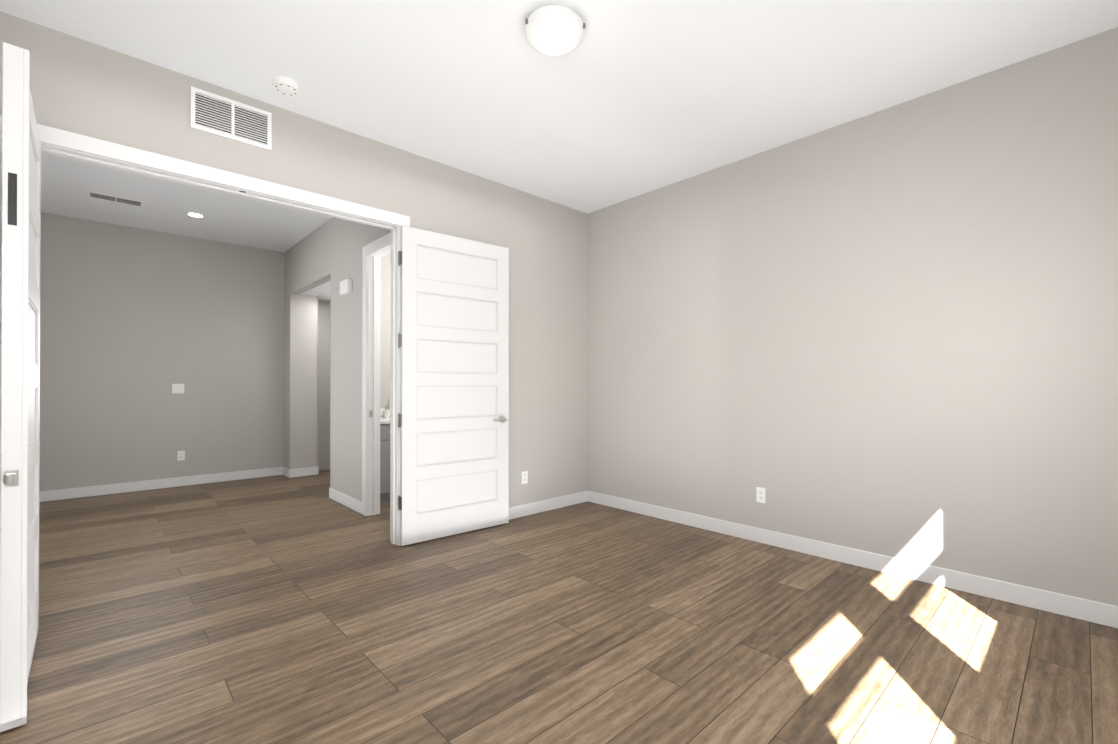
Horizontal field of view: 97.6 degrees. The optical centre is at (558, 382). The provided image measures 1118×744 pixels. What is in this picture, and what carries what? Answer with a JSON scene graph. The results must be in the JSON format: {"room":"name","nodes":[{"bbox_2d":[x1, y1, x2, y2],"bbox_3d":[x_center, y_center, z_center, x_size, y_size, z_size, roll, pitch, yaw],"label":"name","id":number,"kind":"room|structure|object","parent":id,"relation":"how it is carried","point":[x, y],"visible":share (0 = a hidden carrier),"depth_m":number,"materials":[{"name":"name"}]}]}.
{"room":"empty room","nodes":[
{"label":"empty room","id":0,"kind":"room"},
{"bbox_2d":[39,212,330,491],"bbox_3d":[-4.921,-0.271,5.738,4.820,3.050,0.120,0,0,-43],"label":"wall","id":1,"kind":"structure","parent":0,"point":[136,324],"depth_m":5.81,"materials":[{"name":"grey paint"}]},
{"bbox_2d":[39,467,286,501],"bbox_3d":[-5.203,1.198,5.375,3.920,0.110,0.017,0,0,-43],"label":"baseboard","id":2,"kind":"structure","parent":1,"relation":"attached to","point":[70,493],"depth_m":5.77,"materials":[{"name":"white wood"}]},
{"bbox_2d":[172,384,183,393],"bbox_3d":[-4.612,0.070,5.933,0.118,0.117,0.014,0,0,-43],"label":"light switch","id":3,"kind":"object","parent":1,"relation":"attached to","point":[177,388],"visible":1,"depth_m":5.93,"materials":[{"name":"white plastic"}]},
{"bbox_2d":[177,451,184,460],"bbox_3d":[-4.592,0.885,5.953,0.072,0.117,0.007,0,0,-43],"label":"electrical outlet","id":4,"kind":"object","parent":1,"relation":"attached to","point":[180,455],"visible":1,"depth_m":5.95,"materials":[{"name":"white plastic"}]},
{"bbox_2d":[315,466,318,474],"bbox_3d":[-3.621,1.204,7.060,0.017,0.110,0.914,0,0,-43],"label":"baseboard","id":5,"kind":"structure","parent":1,"relation":"attached to","point":[317,467],"depth_m":6.72,"materials":[{"name":"white wood"}]},
{"bbox_2d":[0,11,587,506],"bbox_3d":[-1.835,-0.280,3.284,5.980,3.050,0.120,0,0,-43],"label":"wall","id":6,"kind":"structure","parent":0,"point":[88,89],"depth_m":3.88,"materials":[{"name":"grey paint"}]},
{"bbox_2d":[0,42,40,731],"bbox_3d":[-2.281,0.013,2.093,0.072,2.430,1.014,0,0,-44],"label":"door","id":7,"kind":"structure","parent":6,"relation":"in","point":[20,394],"depth_m":1.75,"materials":[{"name":"white wood"}]},
{"bbox_2d":[0,115,409,545],"bbox_3d":[-1.988,-0.026,3.138,2.120,2.540,0.158,0,0,-43],"label":"door frame","id":8,"kind":"structure","parent":6,"relation":"attached to","point":[86,144],"depth_m":3.12,"materials":[{"name":"white wood"}]},
{"bbox_2d":[190,86,271,150],"bbox_3d":[-2.017,-1.626,3.029,0.420,0.240,0.012,0,0,-43],"label":"air vent","id":9,"kind":"object","parent":6,"relation":"in","point":[215,114],"visible":1,"depth_m":3.02,"materials":[{"name":"white metal"}]},
{"bbox_2d":[398,225,508,545],"bbox_3d":[-0.836,0.021,4.037,0.985,2.430,0.160,0,0,-40],"label":"door","id":10,"kind":"structure","parent":6,"relation":"in","point":[453,346],"depth_m":3.99,"materials":[{"name":"white wood"}]},
{"bbox_2d":[522,471,527,483],"bbox_3d":[-0.323,0.890,4.604,0.072,0.117,0.007,0,0,-43],"label":"outlet","id":11,"kind":"object","parent":6,"relation":"attached to","point":[524,477],"visible":1,"depth_m":4.60,"materials":[{"name":"white plastic"}]},
{"bbox_2d":[509,491,586,519],"bbox_3d":[-0.445,1.195,4.482,1.985,0.110,0.017,0,0,-43],"label":"baseboard","id":12,"kind":"structure","parent":6,"relation":"attached to","point":[518,511],"depth_m":4.78,"materials":[{"name":"white wood"}]},
{"bbox_2d":[300,294,317,467],"bbox_3d":[-3.445,0.034,6.705,0.220,2.449,0.120,0,0,-43],"label":"wall","id":13,"kind":"structure","parent":0,"point":[308,372],"depth_m":6.66,"materials":[{"name":"grey paint"}]},
{"bbox_2d":[287,467,314,477],"bbox_3d":[-3.459,1.203,6.596,0.324,0.110,0.014,0,0,-43],"label":"baseboard","id":14,"kind":"structure","parent":13,"relation":"attached to","point":[307,471],"depth_m":6.58,"materials":[{"name":"white wood"}]},
{"bbox_2d":[302,280,330,300],"bbox_3d":[-3.000,-1.492,6.586,0.700,0.599,2.470,0,0,-43],"label":"ceiling soffit","id":15,"kind":"structure","parent":0,"point":[322,291],"depth_m":6.47,"materials":[{"name":"grey paint"}]},
{"bbox_2d":[284,217,390,501],"bbox_3d":[-2.443,-0.272,5.384,0.120,3.050,3.780,0,0,-43],"label":"wall","id":16,"kind":"structure","parent":0,"point":[330,249],"depth_m":5.21,"materials":[{"name":"grey paint"}]},
{"bbox_2d":[329,488,361,513],"bbox_3d":[-2.188,1.197,5.011,0.017,0.110,0.954,0,0,-43],"label":"baseboard","id":17,"kind":"structure","parent":16,"relation":"attached to","point":[344,499],"depth_m":4.96,"materials":[{"name":"white wood"}]},
{"bbox_2d":[340,278,351,295],"bbox_3d":[-2.157,-0.969,4.956,0.050,0.140,0.220,0,0,-43],"label":"box","id":18,"kind":"object","parent":16,"relation":"attached to","point":[345,286],"visible":0.98,"depth_m":4.89,"materials":[{"name":"white plastic"}]},
{"bbox_2d":[362,233,390,515],"bbox_3d":[-1.501,-0.021,4.361,0.140,2.540,0.940,0,0,-43],"label":"door frame","id":19,"kind":"structure","parent":16,"relation":"attached to","point":[374,252],"depth_m":4.63,"materials":[{"name":"white wood"}]},
{"bbox_2d":[380,253,390,408],"bbox_3d":[-1.750,-0.270,5.976,1.700,3.050,0.120,0,0,-43],"label":"wall","id":20,"kind":"structure","parent":0,"point":[385,290],"depth_m":5.66,"materials":[{"name":"grey paint"}]},
{"bbox_2d":[0,469,1117,743],"bbox_3d":[-2.064,1.276,3.529,6.250,0.060,9.000,0,0,-43],"label":"floor","id":21,"kind":"structure","parent":0,"point":[278,609],"depth_m":2.37,"materials":[{"name":"brown wood"}]},
{"bbox_2d":[380,399,389,502],"bbox_3d":[-1.689,0.719,5.526,1.110,1.070,0.605,0,0,-43],"label":"bathroom vanity","id":22,"kind":"object","parent":21,"relation":"on","point":[384,454],"visible":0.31,"depth_m":5.06,"materials":[{"name":"white"}]},
{"bbox_2d":[0,0,1117,251],"bbox_3d":[-2.064,-1.864,3.541,6.250,0.120,9.000,0,0,-43],"label":"ceiling","id":23,"kind":"structure","parent":0,"point":[624,100],"depth_m":2.85,"materials":[{"name":"white paint"}]},
{"bbox_2d":[86,191,144,206],"bbox_3d":[-4.331,-1.796,4.790,0.420,0.007,0.180,0,0,-43],"label":"ceiling vent","id":24,"kind":"object","parent":23,"relation":"in","point":[114,198],"visible":1,"depth_m":4.76,"materials":[{"name":"white plastic"}]},
{"bbox_2d":[186,212,204,217],"bbox_3d":[-3.884,-1.794,5.234,0.170,0.008,0.170,0,0,-43],"label":"recessed light","id":25,"kind":"object","parent":23,"relation":"in","point":[195,214],"visible":0.94,"depth_m":5.22,"materials":[{"name":"white plastic"}]},
{"bbox_2d":[272,76,299,95],"bbox_3d":[-1.648,-1.784,2.957,0.144,0.044,0.144,0,0,-43],"label":"smoke detector","id":26,"kind":"object","parent":23,"relation":"attached to","point":[286,86],"visible":1,"depth_m":2.93,"materials":[{"name":"white plastic"}]},
{"bbox_2d":[524,5,584,55],"bbox_3d":[-0.025,-1.754,2.476,0.307,0.108,0.304,0,0,-43],"label":"flush-mount dome light","id":27,"kind":"object","parent":23,"relation":"attached to","point":[553,30],"visible":1,"depth_m":2.40,"materials":[{"name":"white glass"}]},
{"bbox_2d":[588,27,1117,605],"bbox_3d":[1.668,-0.278,3.825,0.120,3.050,4.110,0,0,-43],"label":"wall","id":28,"kind":"structure","parent":0,"point":[890,331],"depth_m":3.17,"materials":[{"name":"grey paint"}]},
{"bbox_2d":[756,487,765,502],"bbox_3d":[1.577,0.877,3.825,0.007,0.117,0.072,0,0,-43],"label":"electrical outlet","id":29,"kind":"object","parent":28,"relation":"attached to","point":[760,495],"visible":1,"depth_m":3.82,"materials":[{"name":"white plastic"}]},
{"bbox_2d":[587,491,1117,627],"bbox_3d":[1.609,1.192,3.785,0.014,0.110,3.840,0,0,-43],"label":"baseboard","id":30,"kind":"structure","parent":28,"relation":"attached to","point":[1077,608],"depth_m":3.16,"materials":[{"name":"white wood"}]}
]}

